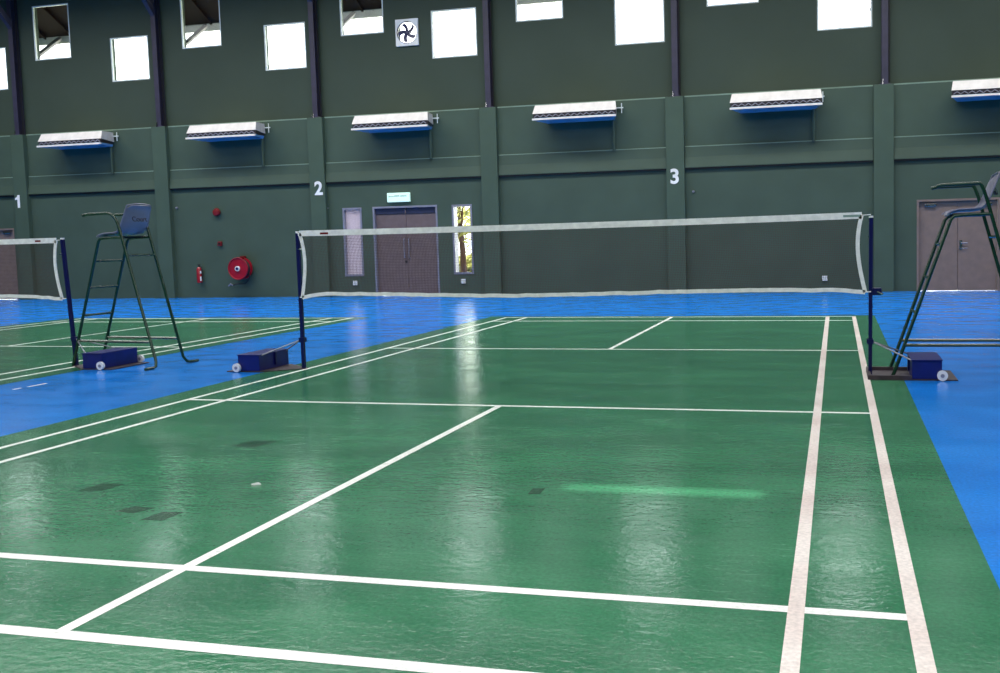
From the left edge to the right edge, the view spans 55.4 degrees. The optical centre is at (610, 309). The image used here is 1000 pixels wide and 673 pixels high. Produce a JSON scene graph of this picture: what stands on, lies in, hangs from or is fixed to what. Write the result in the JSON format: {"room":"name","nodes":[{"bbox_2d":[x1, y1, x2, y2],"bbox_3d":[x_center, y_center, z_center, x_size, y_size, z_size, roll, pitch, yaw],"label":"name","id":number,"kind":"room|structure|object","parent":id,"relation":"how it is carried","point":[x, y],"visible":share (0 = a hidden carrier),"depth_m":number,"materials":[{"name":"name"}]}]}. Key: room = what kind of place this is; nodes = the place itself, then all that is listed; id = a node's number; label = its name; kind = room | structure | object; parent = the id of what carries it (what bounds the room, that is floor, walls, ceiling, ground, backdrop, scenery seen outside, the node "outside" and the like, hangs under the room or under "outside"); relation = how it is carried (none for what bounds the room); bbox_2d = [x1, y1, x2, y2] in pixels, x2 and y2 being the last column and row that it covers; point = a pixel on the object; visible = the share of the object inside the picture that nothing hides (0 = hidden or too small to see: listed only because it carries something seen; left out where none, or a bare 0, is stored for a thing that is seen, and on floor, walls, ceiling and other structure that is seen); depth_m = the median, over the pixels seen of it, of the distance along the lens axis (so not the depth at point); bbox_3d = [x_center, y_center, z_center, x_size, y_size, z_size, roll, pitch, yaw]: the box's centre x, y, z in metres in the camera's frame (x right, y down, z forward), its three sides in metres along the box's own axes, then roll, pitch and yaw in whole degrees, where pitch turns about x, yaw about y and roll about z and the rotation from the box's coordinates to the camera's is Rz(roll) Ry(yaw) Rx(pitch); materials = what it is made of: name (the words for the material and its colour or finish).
{"room":"sports hall","nodes":[
{"label":"sports hall","id":0,"kind":"room"},
{"bbox_2d":[10,135,36,299],"bbox_3d":[-17.069,-2.674,27.512,0.444,4.765,0.280,0,4,14],"label":"pillar","id":1,"kind":"structure","parent":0,"point":[19,155],"depth_m":27.35,"materials":[{"name":"paint"}]},
{"bbox_2d":[0,0,25,134],"bbox_3d":[-17.371,-7.568,26.235,0.240,5.200,2.020,0,4,14],"label":"steel column","id":2,"kind":"structure","parent":1,"relation":"on","point":[10,20],"depth_m":27.11,"materials":[{"name":"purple metal"}]},
{"bbox_2d":[15,195,19,207],"bbox_3d":[-17.219,-3.133,27.362,0.155,0.370,0.008,0,4,14],"label":"number","id":3,"kind":"object","parent":1,"relation":"attached to","point":[17,198],"visible":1,"depth_m":27.35,"materials":[{"name":"white paint"}]},
{"bbox_2d":[151,126,177,297],"bbox_3d":[-12.442,-2.697,26.397,0.444,4.765,0.280,0,4,14],"label":"pillar","id":4,"kind":"structure","parent":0,"point":[160,139],"depth_m":26.25,"materials":[{"name":"paint"}]},
{"bbox_2d":[142,0,167,126],"bbox_3d":[-12.743,-7.591,25.120,0.240,5.200,2.020,0,4,14],"label":"steel column","id":5,"kind":"structure","parent":4,"relation":"on","point":[152,6],"depth_m":26.01,"materials":[{"name":"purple metal"}]},
{"bbox_2d":[307,117,331,296],"bbox_3d":[-7.756,-2.721,25.267,0.444,4.765,0.280,0,4,14],"label":"pillar","id":6,"kind":"structure","parent":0,"point":[315,126],"depth_m":25.11,"materials":[{"name":"paint"}]},
{"bbox_2d":[307,0,323,117],"bbox_3d":[-8.057,-7.615,23.991,0.240,5.200,2.020,0,4,14],"label":"steel column","id":7,"kind":"structure","parent":6,"relation":"on","point":[312,4],"depth_m":24.89,"materials":[{"name":"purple metal"}]},
{"bbox_2d":[314,181,322,194],"bbox_3d":[-7.764,-3.228,25.075,0.240,0.367,0.008,0,4,14],"label":"number","id":8,"kind":"object","parent":6,"relation":"attached to","point":[318,192],"visible":1,"depth_m":25.07,"materials":[{"name":"white paint"}]},
{"bbox_2d":[479,107,502,293],"bbox_3d":[-3.022,-2.745,24.126,0.444,4.765,0.280,0,4,14],"label":"pillar","id":9,"kind":"structure","parent":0,"point":[488,119],"depth_m":23.96,"materials":[{"name":"paint"}]},
{"bbox_2d":[482,0,493,107],"bbox_3d":[-3.323,-7.639,22.849,0.240,5.200,2.020,0,4,14],"label":"steel column","id":10,"kind":"structure","parent":9,"relation":"on","point":[486,4],"depth_m":23.75,"materials":[{"name":"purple metal"}]},
{"bbox_2d":[0,82,999,298],"bbox_3d":[-4.177,-2.749,24.538,46.000,4.765,0.280,0,4,14],"label":"wall","id":11,"kind":"structure","parent":0,"point":[259,224],"depth_m":23.80,"materials":[{"name":"green paint"}]},
{"bbox_2d":[0,178,13,195],"bbox_3d":[-19.445,-3.581,27.960,4.360,0.515,0.095,0,4,14],"label":"trim ledge","id":12,"kind":"object","parent":11,"relation":"attached to","point":[6,184],"visible":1,"depth_m":27.51,"materials":[{"name":"green paint"}]},
{"bbox_2d":[0,228,18,298],"bbox_3d":[-18.304,-1.343,28.037,1.780,2.090,0.270,0,4,14],"label":"door","id":13,"kind":"structure","parent":11,"relation":"in","point":[8,233],"depth_m":27.86,"materials":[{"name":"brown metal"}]},
{"bbox_2d":[37,131,118,172],"bbox_3d":[-14.934,-4.382,26.462,2.140,1.140,0.690,0,4,14],"label":"air conditioner","id":14,"kind":"object","parent":11,"relation":"attached to","point":[92,139],"visible":1,"depth_m":26.23,"materials":[{"name":"grey metal"}]},
{"bbox_2d":[26,127,150,135],"bbox_3d":[-14.791,-5.068,26.857,4.300,0.030,0.207,0,4,14],"label":"sill","id":15,"kind":"structure","parent":11,"relation":"on","point":[145,127],"depth_m":26.69,"materials":[{"name":"green paint"}]},
{"bbox_2d":[28,171,150,176],"bbox_3d":[-14.788,-3.862,26.843,4.300,0.022,0.044,0,4,14],"label":"sill","id":16,"kind":"structure","parent":11,"relation":"attached to","point":[134,171],"depth_m":26.87,"materials":[{"name":"green paint"}]},
{"bbox_2d":[28,171,154,193],"bbox_3d":[-14.788,-3.604,26.838,4.300,0.515,0.095,0,4,14],"label":"trim ledge","id":17,"kind":"object","parent":11,"relation":"attached to","point":[131,180],"visible":1,"depth_m":26.82,"materials":[{"name":"green paint"}]},
{"bbox_2d":[29,189,154,195],"bbox_3d":[-14.779,-3.329,26.871,4.300,0.040,0.070,0,4,14],"label":"trim","id":18,"kind":"structure","parent":11,"relation":"attached to","point":[152,189],"depth_m":26.87,"materials":[{"name":"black paint"}]},
{"bbox_2d":[196,264,202,282],"bbox_3d":[-11.421,-0.996,26.191,0.148,0.507,0.165,-4,5,-28],"label":"fire extinguisher","id":19,"kind":"object","parent":11,"relation":"attached to","point":[199,270],"visible":1,"depth_m":26.14,"materials":[{"name":"red paint"}]},
{"bbox_2d":[213,208,219,216],"bbox_3d":[-10.848,-2.674,25.948,0.230,0.230,0.110,0,4,14],"label":"bell","id":20,"kind":"object","parent":11,"relation":"attached to","point":[216,212],"visible":1,"depth_m":25.90,"materials":[{"name":"red paint"}]},
{"bbox_2d":[185,122,269,166],"bbox_3d":[-10.258,-4.406,25.334,2.140,1.140,0.690,0,4,14],"label":"air conditioner","id":21,"kind":"object","parent":11,"relation":"attached to","point":[247,130],"visible":1,"depth_m":25.11,"materials":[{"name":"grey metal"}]},
{"bbox_2d":[168,118,306,126],"bbox_3d":[-10.134,-5.091,25.735,4.360,0.030,0.207,0,4,14],"label":"sill","id":22,"kind":"structure","parent":11,"relation":"on","point":[299,118],"depth_m":25.58,"materials":[{"name":"green paint"}]},
{"bbox_2d":[170,163,308,170],"bbox_3d":[-10.132,-3.885,25.721,4.360,0.022,0.044,0,4,14],"label":"sill","id":23,"kind":"structure","parent":11,"relation":"attached to","point":[308,163],"depth_m":25.71,"materials":[{"name":"green paint"}]},
{"bbox_2d":[170,164,309,188],"bbox_3d":[-10.131,-3.628,25.716,4.360,0.515,0.095,0,4,14],"label":"trim ledge","id":24,"kind":"object","parent":11,"relation":"attached to","point":[284,174],"visible":1,"depth_m":25.69,"materials":[{"name":"green paint"}]},
{"bbox_2d":[170,183,309,189],"bbox_3d":[-10.122,-3.352,25.749,4.360,0.040,0.070,0,4,14],"label":"trim","id":25,"kind":"structure","parent":11,"relation":"attached to","point":[301,183],"depth_m":25.73,"materials":[{"name":"green paint"}]},
{"bbox_2d":[228,256,252,286],"bbox_3d":[-10.164,-1.038,25.773,0.752,0.837,0.360,0,4,14],"label":"hose reel","id":26,"kind":"object","parent":11,"relation":"attached to","point":[240,268],"visible":1,"depth_m":25.64,"materials":[{"name":"red paint"}]},
{"bbox_2d":[342,207,363,275],"bbox_3d":[-6.821,-1.803,25.213,0.555,1.820,0.235,0,4,14],"label":"window","id":27,"kind":"structure","parent":11,"relation":"in","point":[352,217],"depth_m":25.17,"materials":[{"name":"grey glass"}]},
{"bbox_2d":[351,112,438,158],"bbox_3d":[-5.504,-4.430,24.189,2.140,1.140,0.690,0,4,14],"label":"air conditioner","id":28,"kind":"object","parent":11,"relation":"attached to","point":[418,121],"visible":1,"depth_m":23.96,"materials":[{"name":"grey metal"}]},
{"bbox_2d":[387,192,410,201],"bbox_3d":[-5.536,-2.933,24.665,0.640,0.240,0.069,0,4,14],"label":"exit sign","id":29,"kind":"object","parent":11,"relation":"attached to","point":[391,197],"visible":1,"depth_m":24.63,"materials":[{"name":"grey plastic"}]},
{"bbox_2d":[324,108,478,117],"bbox_3d":[-5.424,-5.115,24.600,4.410,0.030,0.207,0,4,14],"label":"sill","id":30,"kind":"structure","parent":11,"relation":"on","point":[469,108],"depth_m":24.46,"materials":[{"name":"green paint"}]},
{"bbox_2d":[326,156,480,181],"bbox_3d":[-5.421,-3.651,24.581,4.410,0.515,0.095,0,4,14],"label":"trim ledge","id":31,"kind":"object","parent":11,"relation":"attached to","point":[460,166],"visible":1,"depth_m":24.55,"materials":[{"name":"green paint"}]},
{"bbox_2d":[326,176,480,183],"bbox_3d":[-5.412,-3.376,24.614,4.410,0.040,0.070,0,4,14],"label":"trim","id":32,"kind":"structure","parent":11,"relation":"attached to","point":[474,176],"depth_m":24.57,"materials":[{"name":"green paint"}]},
{"bbox_2d":[329,156,478,162],"bbox_3d":[-5.421,-3.909,24.586,4.410,0.022,0.044,0,4,14],"label":"sill","id":33,"kind":"structure","parent":11,"relation":"attached to","point":[460,156],"depth_m":24.55,"materials":[{"name":"green paint"}]},
{"bbox_2d":[372,205,439,292],"bbox_3d":[-5.334,-1.546,24.899,1.840,2.365,0.270,0,4,14],"label":"door","id":34,"kind":"structure","parent":11,"relation":"in","point":[415,216],"depth_m":24.84,"materials":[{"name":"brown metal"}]},
{"bbox_2d":[452,204,473,273],"bbox_3d":[-3.786,-1.819,24.482,0.555,1.804,0.235,0,4,14],"label":"window","id":35,"kind":"structure","parent":11,"relation":"in","point":[454,207],"depth_m":24.42,"materials":[{"name":"grey metal"}]},
{"bbox_2d":[532,101,622,150],"bbox_3d":[-0.780,-4.454,23.050,2.140,1.140,0.690,0,4,14],"label":"air conditioner","id":36,"kind":"object","parent":11,"relation":"attached to","point":[589,111],"visible":1,"depth_m":22.82,"materials":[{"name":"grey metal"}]},
{"bbox_2d":[497,97,664,107],"bbox_3d":[-0.732,-5.139,23.469,4.323,0.030,0.207,0,4,14],"label":"sill","id":37,"kind":"structure","parent":11,"relation":"on","point":[657,97],"depth_m":23.34,"materials":[{"name":"green paint"}]},
{"bbox_2d":[498,148,665,174],"bbox_3d":[-0.729,-3.675,23.450,4.323,0.515,0.095,0,4,14],"label":"trim ledge","id":38,"kind":"object","parent":11,"relation":"attached to","point":[635,159],"visible":1,"depth_m":23.42,"materials":[{"name":"green paint"}]},
{"bbox_2d":[499,169,665,176],"bbox_3d":[-0.720,-3.399,23.483,4.323,0.040,0.070,0,4,14],"label":"trim","id":39,"kind":"structure","parent":11,"relation":"attached to","point":[647,169],"depth_m":23.44,"materials":[{"name":"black paint"}]},
{"bbox_2d":[499,147,665,155],"bbox_3d":[-0.729,-3.933,23.455,4.323,0.022,0.044,0,4,14],"label":"sill","id":40,"kind":"structure","parent":11,"relation":"attached to","point":[656,147],"depth_m":23.42,"materials":[{"name":"green paint"}]},
{"bbox_2d":[730,89,824,140],"bbox_3d":[3.896,-4.477,21.923,2.140,1.140,0.690,0,4,14],"label":"air conditioner","id":41,"kind":"object","parent":11,"relation":"attached to","point":[811,99],"visible":1,"depth_m":21.69,"materials":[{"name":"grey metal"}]},
{"bbox_2d":[684,85,872,96],"bbox_3d":[3.955,-5.162,22.339,4.399,0.030,0.207,0,4,14],"label":"sill","id":42,"kind":"structure","parent":11,"relation":"on","point":[862,85],"depth_m":22.23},
{"bbox_2d":[685,139,872,167],"bbox_3d":[3.958,-3.699,22.320,4.399,0.515,0.095,0,4,14],"label":"trim ledge","id":43,"kind":"object","parent":11,"relation":"attached to","point":[853,149],"visible":1,"depth_m":22.29,"materials":[{"name":"green paint"}]},
{"bbox_2d":[685,160,872,169],"bbox_3d":[3.967,-3.423,22.353,4.399,0.040,0.070,0,4,14],"label":"trim","id":44,"kind":"structure","parent":11,"relation":"attached to","point":[869,160],"depth_m":22.30,"materials":[{"name":"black paint"}]},
{"bbox_2d":[685,138,872,146],"bbox_3d":[3.957,-3.956,22.326,4.399,0.022,0.044,0,4,14],"label":"sill","id":45,"kind":"structure","parent":11,"relation":"attached to","point":[852,138],"depth_m":22.30,"materials":[{"name":"green paint"}]},
{"bbox_2d":[894,133,999,158],"bbox_3d":[8.671,-3.723,21.184,4.378,0.515,0.095,0,4,14],"label":"trim ledge","id":46,"kind":"object","parent":11,"relation":"attached to","point":[985,144],"visible":1,"depth_m":21.41,"materials":[{"name":"green paint"}]},
{"bbox_2d":[894,155,999,160],"bbox_3d":[8.680,-3.447,21.217,4.378,0.040,0.070,0,4,14],"label":"trim","id":47,"kind":"structure","parent":11,"relation":"attached to","point":[992,155],"depth_m":21.42,"materials":[{"name":"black paint"}]},
{"bbox_2d":[894,77,999,84],"bbox_3d":[8.668,-5.186,21.203,4.378,0.030,0.207,0,4,14],"label":"sill","id":48,"kind":"structure","parent":11,"relation":"on","point":[999,77],"depth_m":21.38,"materials":[{"name":"green paint"}]},
{"bbox_2d":[894,132,999,137],"bbox_3d":[8.671,-3.980,21.189,4.378,0.022,0.044,0,4,14],"label":"sill","id":49,"kind":"structure","parent":11,"relation":"attached to","point":[982,132],"depth_m":21.41,"materials":[{"name":"green paint"}]},
{"bbox_2d":[917,197,999,290],"bbox_3d":[8.001,-1.487,21.696,1.803,2.112,0.270,0,4,14],"label":"door","id":50,"kind":"structure","parent":11,"relation":"in","point":[966,261],"depth_m":21.64,"materials":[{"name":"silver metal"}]},
{"bbox_2d":[951,78,999,101],"bbox_3d":[8.631,-4.501,20.782,2.140,1.140,0.690,0,4,14],"label":"air conditioner","id":51,"kind":"object","parent":11,"relation":"attached to","point":[984,89],"visible":1,"depth_m":20.65,"materials":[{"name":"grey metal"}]},
{"bbox_2d":[0,0,999,135],"bbox_3d":[-4.282,-7.737,24.207,46.000,5.235,0.180,0,4,14],"label":"wall","id":52,"kind":"structure","parent":0,"point":[765,45],"depth_m":24.11,"materials":[{"name":"green paint"}]},
{"bbox_2d":[0,47,7,89],"bbox_3d":[-18.125,-7.002,27.531,1.240,1.210,0.050,0,4,14],"label":"window","id":53,"kind":"structure","parent":52,"relation":"in","point":[2,47],"depth_m":27.37,"materials":[{"name":"white metal"}]},
{"bbox_2d":[40,36,61,56],"bbox_3d":[-17.144,-7.553,28.137,0.140,1.404,1.533,2,5,36],"label":"bracket","id":54,"kind":"object","parent":52,"relation":"attached to","point":[58,39],"visible":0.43,"depth_m":28.41,"materials":[{"name":"white metal"}]},
{"bbox_2d":[32,3,70,60],"bbox_3d":[-15.959,-7.928,26.934,1.240,1.535,0.050,0,4,14],"label":"window","id":55,"kind":"structure","parent":52,"relation":"in","point":[33,7],"depth_m":27.00,"materials":[{"name":"white metal"}]},
{"bbox_2d":[110,35,149,81],"bbox_3d":[-13.449,-7.026,26.404,1.240,1.210,0.050,0,4,14],"label":"window","id":56,"kind":"structure","parent":52,"relation":"in","point":[111,39],"depth_m":26.45,"materials":[{"name":"white metal"}]},
{"bbox_2d":[186,24,207,45],"bbox_3d":[-12.186,-7.578,26.942,0.140,1.404,1.533,2,5,36],"label":"bracket","id":57,"kind":"object","parent":52,"relation":"attached to","point":[204,27],"visible":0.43,"depth_m":27.20,"materials":[{"name":"white metal"}]},
{"bbox_2d":[180,0,221,48],"bbox_3d":[-11.206,-7.952,25.788,1.240,1.535,0.050,0,4,14],"label":"window","id":58,"kind":"structure","parent":52,"relation":"in","point":[181,11],"depth_m":25.89,"materials":[{"name":"white metal"}]},
{"bbox_2d":[37,0,381,37],"bbox_3d":[-4.114,-8.822,24.929,46.000,0.950,1.470,0,4,14],"label":"soffit","id":59,"kind":"structure","parent":52,"relation":"attached to","point":[47,25],"depth_m":27.42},
{"bbox_2d":[38,29,45,39],"bbox_3d":[-17.475,-8.683,28.130,0.060,0.950,1.420,0,4,14],"label":"rafter","id":60,"kind":"object","parent":59,"relation":"attached to","point":[41,34],"visible":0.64,"depth_m":28.70,"materials":[{"name":"grey metal"}]},
{"bbox_2d":[41,7,68,34],"bbox_3d":[-16.532,-8.688,27.902,0.060,0.950,1.420,0,4,14],"label":"rafter","id":61,"kind":"object","parent":59,"relation":"attached to","point":[45,9],"visible":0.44,"depth_m":28.02,"materials":[{"name":"grey metal"}]},
{"bbox_2d":[190,0,211,24],"bbox_3d":[-11.817,-8.712,26.766,0.060,0.950,1.420,0,4,14],"label":"rafter","id":62,"kind":"object","parent":59,"relation":"attached to","point":[194,3],"visible":1,"depth_m":27.06,"materials":[{"name":"grey metal"}]},
{"bbox_2d":[39,0,560,45],"bbox_3d":[-3.921,-8.338,25.717,46.000,0.285,0.070,0,4,14],"label":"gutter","id":63,"kind":"object","parent":59,"relation":"attached to","point":[372,13],"depth_m":26.53,"materials":[{"name":"grey metal"}]},
{"bbox_2d":[354,0,363,11],"bbox_3d":[-7.102,-8.735,25.629,0.060,0.950,1.420,0,4,14],"label":"rafter","id":64,"kind":"object","parent":59,"relation":"attached to","point":[359,5],"visible":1,"depth_m":26.16,"materials":[{"name":"black metal"}]},
{"bbox_2d":[263,22,306,70],"bbox_3d":[-8.705,-7.050,25.261,1.240,1.210,0.050,0,4,14],"label":"window","id":65,"kind":"structure","parent":52,"relation":"in","point":[265,26],"depth_m":25.27,"materials":[{"name":"white metal"}]},
{"bbox_2d":[344,11,355,25],"bbox_3d":[-7.568,-7.601,25.829,0.140,1.404,1.533,2,5,36],"label":"bracket","id":66,"kind":"object","parent":52,"relation":"attached to","point":[352,14],"visible":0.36,"depth_m":26.19,"materials":[{"name":"white metal"}]},
{"bbox_2d":[339,0,383,35],"bbox_3d":[-6.510,-7.975,24.657,1.240,1.535,0.050,0,4,14],"label":"window","id":67,"kind":"structure","parent":52,"relation":"in","point":[340,1],"depth_m":24.77,"materials":[{"name":"white metal"}]},
{"bbox_2d":[395,18,418,46],"bbox_3d":[-5.247,-7.167,24.393,0.630,0.680,0.100,0,4,14],"label":"exhaust fan","id":68,"kind":"object","parent":52,"relation":"attached to","point":[414,21],"visible":1,"depth_m":24.36,"materials":[{"name":"white plastic"}]},
{"bbox_2d":[431,7,476,58],"bbox_3d":[-3.990,-7.073,24.124,1.240,1.210,0.050,0,4,14],"label":"window","id":69,"kind":"structure","parent":52,"relation":"in","point":[432,12],"depth_m":24.13,"materials":[{"name":"white metal"}]},
{"bbox_2d":[515,0,562,21],"bbox_3d":[-1.780,-7.999,23.517,1.240,1.535,0.050,0,4,14],"label":"window","id":70,"kind":"structure","parent":52,"relation":"in","point":[517,20],"depth_m":23.59,"materials":[{"name":"white metal"}]},
{"bbox_2d":[614,0,664,44],"bbox_3d":[0.718,-7.097,22.989,1.240,1.210,0.050,0,4,14],"label":"window","id":71,"kind":"structure","parent":52,"relation":"in","point":[614,0],"depth_m":23.06,"materials":[{"name":"white metal"}]},
{"bbox_2d":[706,0,758,6],"bbox_3d":[2.904,-8.023,22.388,1.240,1.535,0.050,0,4,14],"label":"window","id":72,"kind":"structure","parent":52,"relation":"in","point":[757,1],"depth_m":22.42,"materials":[{"name":"white metal"}]},
{"bbox_2d":[817,0,871,30],"bbox_3d":[5.440,-7.121,21.851,1.240,1.210,0.050,0,4,14],"label":"window","id":73,"kind":"structure","parent":52,"relation":"in","point":[818,29],"depth_m":21.93,"materials":[{"name":"white metal"}]},
{"bbox_2d":[0,290,999,588],"bbox_3d":[-8.004,1.096,8.579,46.000,0.300,33.750,0,4,14],"label":"floor","id":74,"kind":"structure","parent":0,"point":[961,418],"depth_m":13.67,"materials":[{"name":"blue paint"}]},
{"bbox_2d":[59,238,148,369],"bbox_3d":[-6.198,-0.090,11.344,0.893,1.558,0.692,0,4,14],"label":"net post","id":75,"kind":"object","parent":74,"relation":"on","point":[114,358],"visible":1,"depth_m":11.38,"materials":[{"name":"blue metal"}]},
{"bbox_2d":[0,238,65,300],"bbox_3d":[-9.489,-0.472,12.094,5.919,0.761,0.012,0,4,14],"label":"net","id":76,"kind":"object","parent":75,"relation":"attached to","point":[35,241],"visible":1,"depth_m":11.51,"materials":[{"name":"white fabric"}]},
{"bbox_2d":[72,203,198,370],"bbox_3d":[-5.861,-0.293,11.363,1.351,1.941,0.826,0,5,19],"label":"chair","id":77,"kind":"object","parent":74,"relation":"on","point":[135,219],"visible":0.98,"depth_m":11.28,"materials":[{"name":"green metal"}]},
{"bbox_2d":[0,317,369,384],"bbox_3d":[-9.613,0.762,11.472,6.820,0.001,15.060,0,4,14],"label":"floor","id":78,"kind":"structure","parent":74,"relation":"on","point":[23,356],"depth_m":15.24,"materials":[{"name":"paint"}]},
{"bbox_2d":[2,318,209,345],"bbox_3d":[-10.948,0.715,12.480,3.106,0.001,13.400,0,4,14],"label":"court line","id":79,"kind":"object","parent":78,"relation":"on","point":[207,318],"visible":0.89,"depth_m":17.24,"materials":[{"name":"white paint"}]},
{"bbox_2d":[0,318,349,379],"bbox_3d":[-6.660,0.693,11.434,0.482,0.001,13.444,0,4,14],"label":"court line","id":80,"kind":"object","parent":78,"relation":"on","point":[327,318],"depth_m":13.59,"materials":[{"name":"white paint"}]},
{"bbox_2d":[42,318,329,346],"bbox_3d":[-9.445,0.708,12.107,6.200,0.001,13.446,0,4,14],"label":"court line","id":81,"kind":"object","parent":78,"relation":"on","point":[118,318],"visible":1,"depth_m":17.46,"materials":[{"name":"white paint"}]},
{"bbox_2d":[227,231,307,371],"bbox_3d":[-3.862,-0.099,10.740,0.812,1.558,0.692,0,4,14],"label":"net post","id":82,"kind":"object","parent":74,"relation":"on","point":[269,359],"visible":1,"depth_m":10.64,"materials":[{"name":"blue metal"}]},
{"bbox_2d":[0,315,999,672],"bbox_3d":[-0.632,0.715,9.322,6.830,0.001,15.090,0,4,14],"label":"floor","id":83,"kind":"structure","parent":74,"relation":"on","point":[681,504],"depth_m":4.89,"materials":[{"name":"paint"}]},
{"bbox_2d":[77,483,122,490],"bbox_3d":[-3.016,1.055,5.585,0.181,0.001,0.179,0,4,14],"label":"stain","id":84,"kind":"object","parent":83,"relation":"on","point":[100,487],"depth_m":5.58,"materials":[{"name":"paint"}]},
{"bbox_2d":[117,506,152,512],"bbox_3d":[-2.570,1.082,5.088,0.186,0.001,0.122,0,4,14],"label":"stain","id":85,"kind":"object","parent":83,"relation":"on","point":[134,509],"depth_m":5.09,"materials":[{"name":"paint"}]},
{"bbox_2d":[141,512,183,519],"bbox_3d":[-2.355,1.088,4.954,0.142,0.001,0.165,0,4,14],"label":"stain","id":86,"kind":"object","parent":83,"relation":"on","point":[162,515],"depth_m":4.95,"materials":[{"name":"paint"}]},
{"bbox_2d":[233,440,276,446],"bbox_3d":[-2.539,0.958,6.711,0.253,0.001,0.200,0,4,14],"label":"stain","id":87,"kind":"object","parent":83,"relation":"on","point":[253,443],"depth_m":6.71,"materials":[{"name":"paint"}]},
{"bbox_2d":[0,317,672,632],"bbox_3d":[-1.958,0.669,10.314,3.111,0.001,13.400,0,4,14],"label":"court line","id":88,"kind":"object","parent":83,"relation":"on","point":[138,591],"visible":1,"depth_m":5.91,"materials":[{"name":"white paint"}]},
{"bbox_2d":[0,316,906,672],"bbox_3d":[-0.469,0.663,9.944,6.175,0.001,13.446,0,4,14],"label":"court line","id":89,"kind":"object","parent":83,"relation":"on","point":[5,629],"visible":1,"depth_m":3.57,"materials":[{"name":"white paint"}]},
{"bbox_2d":[528,488,544,493],"bbox_3d":[-0.413,1.018,5.271,0.078,0.001,0.135,0,4,14],"label":"stain","id":90,"kind":"object","parent":83,"relation":"on","point":[534,490],"depth_m":5.28,"materials":[{"name":"paint"}]},
{"bbox_2d":[780,316,936,672],"bbox_3d":[2.300,0.648,9.275,0.489,0.001,13.444,0,4,14],"label":"court line","id":91,"kind":"object","parent":83,"relation":"on","point":[792,644],"depth_m":4.17,"materials":[{"name":"paint"}]},
{"bbox_2d":[866,216,957,380],"bbox_3d":[2.899,-0.133,9.100,0.812,1.558,0.692,0,4,14],"label":"net post","id":92,"kind":"object","parent":74,"relation":"on","point":[922,366],"visible":1,"depth_m":9.11,"materials":[{"name":"blue metal"}]},
{"bbox_2d":[297,212,870,298],"bbox_3d":[-0.487,-0.527,9.862,6.211,0.805,0.012,0,4,14],"label":"net","id":93,"kind":"object","parent":92,"relation":"attached to","point":[851,216],"visible":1,"depth_m":9.78,"materials":[{"name":"white fabric"}]},
{"bbox_2d":[889,171,999,374],"bbox_3d":[3.391,-0.335,9.069,1.351,1.941,0.826,0,4,13],"label":"chair","id":94,"kind":"object","parent":74,"relation":"on","point":[987,193],"visible":1,"depth_m":9.00,"materials":[{"name":"green metal"}]},
{"bbox_2d":[665,96,686,289],"bbox_3d":[1.628,-2.768,23.006,0.444,4.765,0.280,0,4,14],"label":"pillar","id":95,"kind":"structure","parent":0,"point":[674,106],"depth_m":22.84,"materials":[{"name":"paint"}]},
{"bbox_2d":[670,169,678,183],"bbox_3d":[1.564,-3.227,22.831,0.204,0.371,0.008,0,4,14],"label":"number","id":96,"kind":"object","parent":95,"relation":"attached to","point":[675,175],"visible":1,"depth_m":22.82,"materials":[{"name":"white paint"}]},
{"bbox_2d":[670,0,680,96],"bbox_3d":[1.327,-7.662,21.729,0.240,5.200,2.020,0,4,14],"label":"steel column","id":97,"kind":"structure","parent":95,"relation":"on","point":[675,22],"depth_m":22.63,"materials":[{"name":"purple metal"}]},
{"bbox_2d":[873,84,893,291],"bbox_3d":[6.352,-2.792,21.867,0.444,4.765,0.280,0,4,14],"label":"pillar","id":98,"kind":"structure","parent":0,"point":[883,94],"depth_m":21.73,"materials":[{"name":"paint"}]},
{"bbox_2d":[880,0,890,83],"bbox_3d":[6.050,-7.686,20.590,0.240,5.200,2.020,0,4,14],"label":"steel column","id":99,"kind":"structure","parent":98,"relation":"on","point":[884,3],"depth_m":21.51,"materials":[{"name":"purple metal"}]},
{"label":"outside","id":100,"kind":"structure","parent":0,"visible":0},
{"bbox_3d":[1.906,-3.199,62.591,140.000,0.300,76.250,0,4,14],"label":"ground","id":101,"kind":"structure","parent":100,"visible":0},
{"bbox_2d":[457,207,470,271],"bbox_3d":[-4.956,-2.832,31.708,4.453,3.983,3.549,0,4,14],"label":"tree","id":102,"kind":"object","parent":101,"relation":"on","point":[461,211],"visible":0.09,"depth_m":31.31,"materials":[{"name":"green plant"}]},
{"bbox_2d":[457,208,471,256],"bbox_3d":[-4.740,-3.087,35.832,4.643,3.890,3.633,-2,4,-9],"label":"tree","id":103,"kind":"object","parent":101,"relation":"on","point":[468,219],"visible":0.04,"depth_m":35.91,"materials":[{"name":"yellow plant"}]},
{"bbox_2d":[459,254,471,271],"bbox_3d":[-5.579,-1.883,40.042,6.250,0.972,2.526,0,4,14],"label":"hedge","id":104,"kind":"object","parent":101,"relation":"on","point":[468,256],"visible":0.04,"depth_m":39.60,"materials":[{"name":"green plant"}]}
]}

